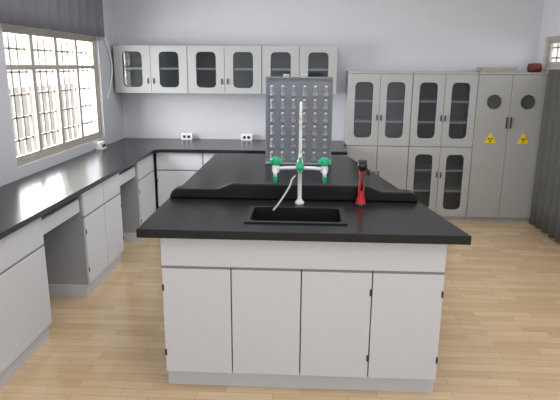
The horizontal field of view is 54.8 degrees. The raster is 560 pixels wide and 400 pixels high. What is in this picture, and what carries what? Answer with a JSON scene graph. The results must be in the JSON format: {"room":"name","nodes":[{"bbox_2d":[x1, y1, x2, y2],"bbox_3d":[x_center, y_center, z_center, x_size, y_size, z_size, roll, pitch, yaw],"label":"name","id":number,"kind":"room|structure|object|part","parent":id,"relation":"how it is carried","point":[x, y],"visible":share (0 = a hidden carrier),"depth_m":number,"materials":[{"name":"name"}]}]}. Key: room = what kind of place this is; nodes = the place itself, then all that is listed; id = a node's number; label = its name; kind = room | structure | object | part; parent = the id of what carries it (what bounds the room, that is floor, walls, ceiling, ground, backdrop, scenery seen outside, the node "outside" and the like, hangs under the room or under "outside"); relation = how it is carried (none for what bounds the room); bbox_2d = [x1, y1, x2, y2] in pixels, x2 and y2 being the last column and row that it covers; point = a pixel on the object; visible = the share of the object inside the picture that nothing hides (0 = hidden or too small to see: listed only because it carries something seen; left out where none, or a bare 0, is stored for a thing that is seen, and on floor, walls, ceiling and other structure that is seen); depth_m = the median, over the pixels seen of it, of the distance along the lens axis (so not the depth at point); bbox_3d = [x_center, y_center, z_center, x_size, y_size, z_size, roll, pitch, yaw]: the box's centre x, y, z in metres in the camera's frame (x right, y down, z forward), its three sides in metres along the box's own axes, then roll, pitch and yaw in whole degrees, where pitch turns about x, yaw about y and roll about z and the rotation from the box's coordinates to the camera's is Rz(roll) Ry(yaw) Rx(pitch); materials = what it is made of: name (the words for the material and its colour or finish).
{"room":"laboratory","nodes":[
{"label":"laboratory","id":0,"kind":"room"},
{"bbox_2d":[0,0,123,186],"bbox_3d":[-2.169,-0.334,2.244,0.250,2.900,8.300,1,14,3],"label":"wall","id":1,"kind":"structure","parent":0,"point":[111,108],"depth_m":5.60,"materials":[{"name":"paint"}]},
{"bbox_2d":[2,23,102,166],"bbox_3d":[-1.979,-0.963,4.791,0.076,1.040,1.800,1,14,3],"label":"window","id":2,"kind":"structure","parent":1,"relation":"in","point":[41,152],"depth_m":4.72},
{"bbox_2d":[0,0,104,37],"bbox_3d":[-1.858,-1.860,4.548,0.039,0.850,1.973,1,14,3],"label":"curtain valance","id":3,"kind":"object","parent":1,"relation":"attached to","point":[83,17],"visible":1,"depth_m":4.52,"materials":[{"name":"grey fabric"}]},
{"bbox_2d":[104,38,112,98],"bbox_3d":[-1.844,-1.430,5.810,0.018,0.672,0.225,1,14,3],"label":"blind cord","id":4,"kind":"object","parent":1,"relation":"hanging from","point":[104,38],"visible":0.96,"depth_m":5.86,"materials":[{"name":"white plastic"}]},
{"bbox_2d":[0,207,559,399],"bbox_3d":[0.293,1.144,2.588,5.190,0.100,8.500,1,14,3],"label":"floor","id":5,"kind":"structure","parent":0,"point":[499,337],"depth_m":3.44,"materials":[{"name":"brown wood"}]},
{"bbox_2d":[0,217,51,387],"bbox_3d":[-1.711,0.549,3.042,0.534,0.810,0.630,1,14,3],"label":"base cabinet","id":6,"kind":"object","parent":5,"relation":"on","point":[25,308],"visible":0.79,"depth_m":3.04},
{"bbox_3d":[-1.456,0.252,2.956,0.020,0.183,0.625,1,14,3],"label":"drawer","id":7,"kind":"part","parent":6,"relation":"part of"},
{"bbox_3d":[-1.459,0.347,2.980,0.017,0.012,0.625,1,14,3],"label":"handle","id":8,"kind":"part","parent":6,"relation":"part of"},
{"bbox_2d":[41,197,79,234],"bbox_3d":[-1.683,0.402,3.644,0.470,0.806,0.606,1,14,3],"label":"drawer","id":9,"kind":"object","parent":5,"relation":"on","point":[59,216],"visible":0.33,"depth_m":3.56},
{"bbox_3d":[-1.474,0.037,3.543,0.018,0.046,0.602,1,14,3],"label":"drawer rail","id":10,"kind":"part","parent":9,"relation":"part of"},
{"bbox_2d":[41,173,123,296],"bbox_3d":[-1.647,0.235,4.312,0.534,0.810,0.770,1,14,3],"label":"base cabinet","id":11,"kind":"object","parent":5,"relation":"on","point":[84,249],"visible":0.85,"depth_m":4.01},
{"bbox_3d":[-1.401,-0.016,4.040,0.020,0.183,0.380,1,14,3],"label":"drawer","id":12,"kind":"part","parent":11,"relation":"part of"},
{"bbox_3d":[-1.405,0.080,4.064,0.017,0.012,0.380,1,14,3],"label":"handle","id":13,"kind":"part","parent":11,"relation":"part of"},
{"bbox_3d":[-1.404,0.333,4.126,0.020,0.508,0.380,1,14,3],"label":"door","id":14,"kind":"part","parent":11,"relation":"part of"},
{"bbox_3d":[-1.383,-0.108,4.413,0.020,0.183,0.380,1,14,3],"label":"drawer","id":15,"kind":"part","parent":11,"relation":"part of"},
{"bbox_3d":[-1.385,0.241,4.499,0.020,0.508,0.380,1,14,3],"label":"door","id":16,"kind":"part","parent":11,"relation":"part of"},
{"bbox_2d":[0,138,347,239],"bbox_3d":[-0.667,-0.164,4.189,2.571,0.034,4.456,1,14,3],"label":"countertop","id":17,"kind":"structure","parent":11,"relation":"on","point":[27,199],"depth_m":4.39,"materials":[{"name":"black stone"}]},
{"bbox_2d":[96,141,106,149],"bbox_3d":[-1.834,-0.562,5.538,0.068,0.075,0.130,1,14,3],"label":"power outlet","id":18,"kind":"object","parent":17,"relation":"on","point":[101,145],"visible":1,"depth_m":5.48,"materials":[{"name":"white plastic"}]},
{"bbox_2d":[181,133,192,139],"bbox_3d":[-1.085,-0.745,6.301,0.130,0.075,0.068,1,14,3],"label":"power outlet","id":19,"kind":"object","parent":17,"relation":"on","point":[184,136],"visible":1,"depth_m":6.28,"materials":[{"name":"white plastic"}]},
{"bbox_2d":[241,133,252,140],"bbox_3d":[-0.385,-0.733,6.269,0.130,0.075,0.068,1,14,3],"label":"power outlet","id":20,"kind":"object","parent":17,"relation":"on","point":[249,137],"visible":1,"depth_m":6.24,"materials":[{"name":"white plastic"}]},
{"bbox_2d":[119,165,134,185],"bbox_3d":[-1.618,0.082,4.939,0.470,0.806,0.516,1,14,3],"label":"drawer","id":21,"kind":"object","parent":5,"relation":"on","point":[128,174],"visible":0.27,"depth_m":4.88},
{"bbox_2d":[119,154,155,241],"bbox_3d":[-1.590,-0.046,5.447,0.534,0.810,0.530,1,14,3],"label":"base cabinet","id":22,"kind":"object","parent":5,"relation":"on","point":[138,200],"visible":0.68,"depth_m":5.23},
{"bbox_3d":[-1.335,-0.342,5.361,0.020,0.183,0.525,1,14,3],"label":"drawer","id":23,"kind":"part","parent":22,"relation":"part of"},
{"bbox_3d":[-1.337,0.007,5.447,0.020,0.508,0.525,1,14,3],"label":"door","id":24,"kind":"part","parent":22,"relation":"part of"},
{"bbox_2d":[156,152,203,207],"bbox_3d":[-1.030,-0.195,6.066,0.490,0.810,0.784,1,14,3],"label":"base cabinet","id":25,"kind":"object","parent":5,"relation":"on","point":[173,169],"visible":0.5,"depth_m":5.64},
{"bbox_3d":[-1.049,-0.057,5.711,0.485,0.508,0.020,1,14,3],"label":"door","id":26,"kind":"part","parent":25,"relation":"part of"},
{"bbox_3d":[-1.047,-0.311,5.651,0.485,0.012,0.017,1,14,3],"label":"handle","id":27,"kind":"part","parent":25,"relation":"part of","materials":[{"name":"silver metal"}]},
{"bbox_3d":[-1.047,-0.406,5.624,0.485,0.183,0.020,1,14,3],"label":"drawer","id":28,"kind":"part","parent":25,"relation":"part of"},
{"bbox_2d":[203,153,215,163],"bbox_3d":[-0.536,-0.186,6.043,0.490,0.810,0.784,1,14,3],"label":"base cabinet","id":29,"kind":"object","parent":5,"relation":"on","point":[206,156],"visible":0.14,"depth_m":5.59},
{"bbox_2d":[160,238,446,392],"bbox_3d":[0.117,0.549,3.000,1.420,0.854,0.504,1,14,3],"label":"base cabinet","id":30,"kind":"object","parent":5,"relation":"on","point":[254,313],"visible":0.94,"depth_m":2.75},
{"bbox_3d":[-0.424,0.340,2.732,0.350,0.012,0.017,1,14,3],"label":"handle","id":31,"kind":"part","parent":30,"relation":"part of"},
{"bbox_3d":[-0.426,0.630,2.801,0.350,0.582,0.020,1,14,3],"label":"door","id":32,"kind":"part","parent":30,"relation":"part of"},
{"bbox_3d":[-0.072,0.636,2.785,0.350,0.582,0.020,1,14,3],"label":"door","id":33,"kind":"part","parent":30,"relation":"part of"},
{"bbox_3d":[-0.070,0.346,2.716,0.350,0.012,0.017,1,14,3],"label":"handle","id":34,"kind":"part","parent":30,"relation":"part of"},
{"bbox_3d":[0.108,0.269,2.686,1.415,0.153,0.020,1,14,3],"label":"apron panel","id":35,"kind":"part","parent":30,"relation":"part of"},
{"bbox_2d":[136,181,471,244],"bbox_3d":[0.122,0.142,2.994,1.624,0.340,0.750,1,14,3],"label":"countertop","id":36,"kind":"structure","parent":30,"relation":"on","point":[235,210],"depth_m":2.93,"materials":[{"name":"black stone"}]},
{"bbox_2d":[244,206,347,224],"bbox_3d":[0.086,0.200,2.938,0.530,0.254,0.330,1,14,3],"label":"sink basin","id":37,"kind":"object","parent":36,"relation":"in","point":[253,215],"depth_m":3.04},
{"bbox_2d":[269,102,330,210],"bbox_3d":[0.112,-0.244,3.000,0.356,0.592,0.248,1,14,3],"label":"faucet","id":38,"kind":"object","parent":36,"relation":"on","point":[324,161],"visible":1,"depth_m":3.09,"materials":[{"name":"white metal"}]},
{"bbox_2d":[273,167,277,176],"bbox_3d":[-0.026,-0.160,3.088,0.024,0.049,0.060,1,14,3],"label":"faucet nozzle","id":39,"kind":"object","parent":38,"relation":"attached to","point":[275,169],"depth_m":3.07,"materials":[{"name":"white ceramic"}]},
{"bbox_3d":[-0.024,-0.224,3.112,0.076,0.048,0.052,1,14,3],"label":"handle","id":40,"kind":"part","parent":38,"relation":"part of","materials":[{"name":"green plastic"}]},
{"bbox_3d":[0.114,-0.198,3.069,0.048,0.090,0.051,1,14,3],"label":"handle","id":41,"kind":"part","parent":38,"relation":"part of","materials":[{"name":"green plastic"}]},
{"bbox_3d":[0.115,-0.398,3.017,0.018,0.302,0.106,1,14,3],"label":"gooseneck spout","id":42,"kind":"part","parent":38,"relation":"part of","materials":[{"name":"white ceramic"}]},
{"bbox_2d":[322,168,326,176],"bbox_3d":[0.254,-0.155,3.075,0.024,0.049,0.060,1,14,3],"label":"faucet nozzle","id":43,"kind":"object","parent":38,"relation":"attached to","point":[324,170],"depth_m":3.06,"materials":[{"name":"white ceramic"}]},
{"bbox_3d":[0.256,-0.219,3.099,0.076,0.048,0.052,1,14,3],"label":"handle","id":44,"kind":"part","parent":38,"relation":"part of","materials":[{"name":"green plastic"}]},
{"bbox_2d":[355,160,369,205],"bbox_3d":[0.470,-0.098,3.108,0.069,0.262,0.068,-6,15,-24],"label":"station","id":45,"kind":"object","parent":36,"relation":"on","point":[362,165],"visible":1,"depth_m":3.09,"materials":[{"name":"red plastic"}]},
{"bbox_3d":[0.469,-0.074,3.114,0.060,0.188,0.060,1,14,3],"label":"handle","id":46,"kind":"part","parent":45,"relation":"part of","materials":[{"name":"red plastic"}]},
{"bbox_3d":[0.468,-0.105,3.082,0.012,0.111,0.028,1,14,3],"label":"lever","id":47,"kind":"part","parent":45,"relation":"part of","materials":[{"name":"plastic"}]},
{"bbox_3d":[0.283,0.643,2.769,0.350,0.582,0.020,1,14,3],"label":"door","id":48,"kind":"part","parent":30,"relation":"part of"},
{"bbox_3d":[0.285,0.353,2.700,0.350,0.012,0.017,1,14,3],"label":"handle","id":49,"kind":"part","parent":30,"relation":"part of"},
{"bbox_3d":[0.637,0.649,2.753,0.350,0.582,0.020,1,14,3],"label":"door","id":50,"kind":"part","parent":30,"relation":"part of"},
{"bbox_3d":[0.639,0.359,2.684,0.350,0.012,0.017,1,14,3],"label":"handle","id":51,"kind":"part","parent":30,"relation":"part of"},
{"bbox_2d":[344,71,413,188],"bbox_3d":[1.076,-0.612,6.091,0.680,1.635,0.379,1,14,3],"label":"storage cabinet","id":52,"kind":"object","parent":5,"relation":"on","point":[377,103],"visible":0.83,"depth_m":5.92,"materials":[{"name":"metal"}]},
{"bbox_3d":[0.896,-0.213,6.027,0.336,0.780,0.018,1,14,3],"label":"door","id":53,"kind":"part","parent":52,"relation":"part of","materials":[{"name":"grey paint"}]},
{"bbox_3d":[0.901,-0.973,5.839,0.336,0.765,0.018,1,14,3],"label":"door","id":54,"kind":"part","parent":52,"relation":"part of","materials":[{"name":"grey paint"}]},
{"bbox_2d":[348,141,406,146],"bbox_3d":[1.077,-0.639,6.099,0.648,0.024,0.319,1,14,3],"label":"shelf","id":55,"kind":"object","parent":52,"relation":"attached to","point":[350,143],"depth_m":5.92,"materials":[{"name":"grey metal"}]},
{"bbox_2d":[354,118,402,122],"bbox_3d":[1.079,-0.891,6.037,0.648,0.024,0.319,1,14,3],"label":"shelf","id":56,"kind":"object","parent":52,"relation":"attached to","point":[356,120],"depth_m":5.89,"materials":[{"name":"grey metal"}]},
{"bbox_2d":[355,98,403,102],"bbox_3d":[1.080,-1.105,5.984,0.648,0.024,0.319,1,14,3],"label":"shelf","id":57,"kind":"object","parent":52,"relation":"attached to","point":[357,100],"depth_m":5.83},
{"bbox_3d":[1.082,-1.397,5.904,0.680,0.020,0.365,1,14,3],"label":"panel","id":58,"kind":"part","parent":52,"relation":"part of","materials":[{"name":"grey paint"}]},
{"bbox_3d":[1.235,-0.207,6.012,0.336,0.780,0.018,1,14,3],"label":"door","id":59,"kind":"part","parent":52,"relation":"part of","materials":[{"name":"grey paint"}]},
{"bbox_3d":[1.240,-0.966,5.824,0.336,0.765,0.018,1,14,3],"label":"door","id":60,"kind":"part","parent":52,"relation":"part of","materials":[{"name":"grey paint"}]},
{"bbox_2d":[406,71,478,220],"bbox_3d":[1.759,-0.599,6.060,0.680,1.635,0.379,1,14,3],"label":"storage cabinet","id":61,"kind":"object","parent":5,"relation":"on","point":[443,104],"visible":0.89,"depth_m":5.97,"materials":[{"name":"metal"}]},
{"bbox_3d":[1.579,-0.201,5.996,0.336,0.780,0.018,1,14,3],"label":"door","id":62,"kind":"part","parent":61,"relation":"part of","materials":[{"name":"grey paint"}]},
{"bbox_3d":[1.584,-0.960,5.808,0.336,0.765,0.018,1,14,3],"label":"door","id":63,"kind":"part","parent":61,"relation":"part of","materials":[{"name":"grey paint"}]},
{"bbox_2d":[413,184,460,191],"bbox_3d":[1.757,-0.141,6.188,0.648,0.024,0.319,1,14,3],"label":"shelf","id":64,"kind":"object","parent":61,"relation":"attached to","point":[416,187],"depth_m":6.09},
{"bbox_2d":[414,164,462,171],"bbox_3d":[1.758,-0.364,6.133,0.648,0.024,0.319,1,14,3],"label":"shelf","id":65,"kind":"object","parent":61,"relation":"attached to","point":[418,167],"depth_m":6.01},
{"bbox_2d":[410,146,469,147],"bbox_3d":[1.760,-0.626,6.068,0.648,0.024,0.319,1,14,3],"label":"shelf","id":66,"kind":"object","parent":61,"relation":"attached to","point":[410,146],"depth_m":5.89,"materials":[{"name":"grey metal"}]},
{"bbox_2d":[418,118,466,123],"bbox_3d":[1.762,-0.878,6.005,0.648,0.024,0.319,1,14,3],"label":"shelf","id":67,"kind":"object","parent":61,"relation":"attached to","point":[420,120],"depth_m":5.86,"materials":[{"name":"grey metal"}]},
{"bbox_2d":[419,99,468,102],"bbox_3d":[1.763,-1.092,5.952,0.648,0.024,0.319,1,14,3],"label":"shelf","id":68,"kind":"object","parent":61,"relation":"attached to","point":[420,100],"depth_m":5.80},
{"bbox_3d":[1.765,-1.385,5.873,0.680,0.020,0.365,1,14,3],"label":"panel","id":69,"kind":"part","parent":61,"relation":"part of","materials":[{"name":"grey paint"}]},
{"bbox_3d":[1.918,-0.194,5.980,0.336,0.780,0.018,1,14,3],"label":"door","id":70,"kind":"part","parent":61,"relation":"part of","materials":[{"name":"grey paint"}]},
{"bbox_3d":[1.924,-0.954,5.792,0.336,0.765,0.018,1,14,3],"label":"door","id":71,"kind":"part","parent":61,"relation":"part of","materials":[{"name":"grey paint"}]},
{"bbox_2d":[465,72,547,221],"bbox_3d":[2.452,-0.584,6.018,0.700,1.635,0.381,1,14,3],"label":"tall cabinet","id":72,"kind":"object","parent":5,"relation":"on","point":[509,105],"visible":0.98,"depth_m":5.84,"materials":[{"name":"metal"}]},
{"bbox_3d":[2.269,-0.562,5.862,0.346,1.555,0.018,1,14,3],"label":"door","id":73,"kind":"part","parent":72,"relation":"part of","materials":[{"name":"grey paint"}]},
{"bbox_2d":[477,67,517,71],"bbox_3d":[2.349,-1.413,5.855,0.370,0.052,0.210,1,14,3],"label":"cardboard box","id":74,"kind":"object","parent":72,"relation":"on","point":[479,69],"visible":0.91,"depth_m":5.76,"materials":[{"name":"beige cardboard"}]},
{"bbox_3d":[2.349,-1.429,5.851,0.370,0.018,0.210,1,14,3],"label":"lid","id":75,"kind":"part","parent":74,"relation":"part of","materials":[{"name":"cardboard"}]},
{"bbox_3d":[2.458,-1.369,5.832,0.700,0.020,0.365,1,14,3],"label":"panel","id":76,"kind":"part","parent":72,"relation":"part of","materials":[{"name":"grey paint"}]},
{"bbox_3d":[2.619,-0.555,5.846,0.346,1.555,0.018,1,14,3],"label":"door","id":77,"kind":"part","parent":72,"relation":"part of","materials":[{"name":"grey paint"}]},
{"bbox_2d":[527,63,541,71],"bbox_3d":[2.704,-1.404,5.736,0.140,0.096,0.096,1,14,3],"label":"roll","id":78,"kind":"object","parent":72,"relation":"on","point":[532,67],"visible":0.99,"depth_m":5.70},
{"bbox_3d":[-0.291,0.426,3.487,0.564,0.854,0.450,1,14,3],"label":"base cabinet","id":79,"kind":"object","parent":5,"relation":"on","visible":0},
{"bbox_2d":[182,153,397,188],"bbox_3d":[0.116,-0.199,4.150,1.494,0.045,1.646,1,14,3],"label":"countertop","id":80,"kind":"structure","parent":79,"relation":"on","point":[221,169],"depth_m":4.07,"materials":[{"name":"black stone"}]},
{"bbox_2d":[265,74,332,164],"bbox_3d":[0.153,-0.653,4.389,0.540,0.720,0.160,1,14,3],"label":"drying rack","id":81,"kind":"object","parent":80,"relation":"on","point":[284,95],"visible":0.94,"depth_m":4.38,"materials":[{"name":"grey plastic"}]},
{"bbox_2d":[265,162,330,164],"bbox_3d":[0.150,-0.310,4.474,0.540,0.012,0.160,1,14,3],"label":"tray","id":82,"kind":"object","parent":81,"relation":"on","point":[284,163],"depth_m":4.40,"materials":[{"name":"grey plastic"}]},
{"bbox_2d":[116,0,543,206],"bbox_3d":[0.505,-1.307,6.252,5.190,2.900,0.200,1,14,3],"label":"wall","id":83,"kind":"structure","parent":0,"point":[369,35],"depth_m":6.02,"materials":[{"name":"paint"}]},
{"bbox_2d":[113,45,188,92],"bbox_3d":[-1.409,-1.461,6.043,0.810,0.505,0.309,1,14,3],"label":"upper cabinet","id":84,"kind":"object","parent":83,"relation":"attached to","point":[137,68],"visible":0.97,"depth_m":5.94,"materials":[{"name":"metal"}]},
{"bbox_3d":[-1.617,-1.434,5.924,0.401,0.505,0.018,1,14,3],"label":"door","id":85,"kind":"part","parent":84,"relation":"part of","materials":[{"name":"grey paint"}]},
{"bbox_2d":[124,67,178,69],"bbox_3d":[-1.408,-1.474,6.054,0.778,0.024,0.249,1,14,3],"label":"shelf","id":86,"kind":"object","parent":84,"relation":"attached to","point":[125,68],"depth_m":5.93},
{"bbox_3d":[-1.213,-1.426,5.906,0.401,0.505,0.018,1,14,3],"label":"door","id":87,"kind":"part","parent":84,"relation":"part of","materials":[{"name":"grey paint"}]},
{"bbox_2d":[187,46,261,93],"bbox_3d":[-0.596,-1.447,6.005,0.810,0.505,0.309,1,14,3],"label":"upper cabinet","id":88,"kind":"object","parent":83,"relation":"attached to","point":[211,69],"visible":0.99,"depth_m":5.91,"materials":[{"name":"metal"}]},
{"bbox_3d":[-0.805,-1.419,5.887,0.401,0.505,0.018,1,14,3],"label":"door","id":89,"kind":"part","parent":88,"relation":"part of","materials":[{"name":"grey paint"}]},
{"bbox_2d":[197,68,252,69],"bbox_3d":[-0.595,-1.459,6.017,0.778,0.024,0.249,1,14,3],"label":"shelf","id":90,"kind":"object","parent":88,"relation":"attached to","point":[197,68],"depth_m":5.89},
{"bbox_3d":[-0.400,-1.411,5.869,0.401,0.505,0.018,1,14,3],"label":"door","id":91,"kind":"part","parent":88,"relation":"part of","materials":[{"name":"grey paint"}]},
{"bbox_2d":[262,46,337,94],"bbox_3d":[0.216,-1.432,5.968,0.810,0.505,0.309,1,14,3],"label":"upper cabinet","id":92,"kind":"object","parent":83,"relation":"attached to","point":[313,61],"visible":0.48,"depth_m":5.83,"materials":[{"name":"metal"}]},
{"bbox_3d":[0.008,-1.404,5.850,0.401,0.505,0.018,1,14,3],"label":"door","id":93,"kind":"part","parent":92,"relation":"part of","materials":[{"name":"grey paint"}]},
{"bbox_2d":[271,68,327,70],"bbox_3d":[0.217,-1.444,5.979,0.778,0.024,0.249,1,14,3],"label":"shelf","id":94,"kind":"object","parent":92,"relation":"attached to","point":[272,69],"depth_m":5.85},
{"bbox_3d":[0.412,-1.397,5.831,0.401,0.505,0.018,1,14,3],"label":"door","id":95,"kind":"part","parent":92,"relation":"part of","materials":[{"name":"grey paint"}]},
{"bbox_2d":[529,0,559,220],"bbox_3d":[2.765,-0.243,2.018,0.250,2.900,8.300,1,14,3],"label":"wall","id":96,"kind":"structure","parent":0,"point":[550,26],"depth_m":5.76,"materials":[{"name":"paint"}]},
{"bbox_2d":[529,69,559,242],"bbox_3d":[2.737,-0.441,5.312,0.054,1.640,0.980,1,14,3],"label":"curtain","id":97,"kind":"object","parent":96,"relation":"hanging from","point":[545,208],"visible":1,"depth_m":5.48,"materials":[{"name":"grey fabric"}]},
{"bbox_2d":[544,36,559,67],"bbox_3d":[2.856,-1.360,4.909,0.076,0.320,1.850,1,14,3],"label":"window","id":98,"kind":"structure","parent":96,"relation":"in","point":[551,40],"depth_m":5.72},
{"bbox_3d":[2.843,-1.360,4.910,0.024,0.240,1.770,1,14,3],"label":"sash","id":99,"kind":"part","parent":98,"relation":"part of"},
{"bbox_2d":[552,43,559,61],"bbox_3d":[2.888,-1.359,4.907,0.012,0.310,1.840,1,14,3],"label":"security grille","id":100,"kind":"object","parent":98,"relation":"attached to","point":[558,46],"depth_m":5.69,"materials":[{"name":"white metal"}]},
{"label":"outside","id":101,"kind":"structure","parent":0,"visible":0},
{"bbox_2d":[9,83,79,156],"bbox_3d":[-7.614,-0.938,10.464,0.200,2.050,24.000,1,14,3],"label":"wall","id":102,"kind":"structure","parent":101,"point":[16,90],"depth_m":16.41,"materials":[{"name":"white paint"}]}
]}

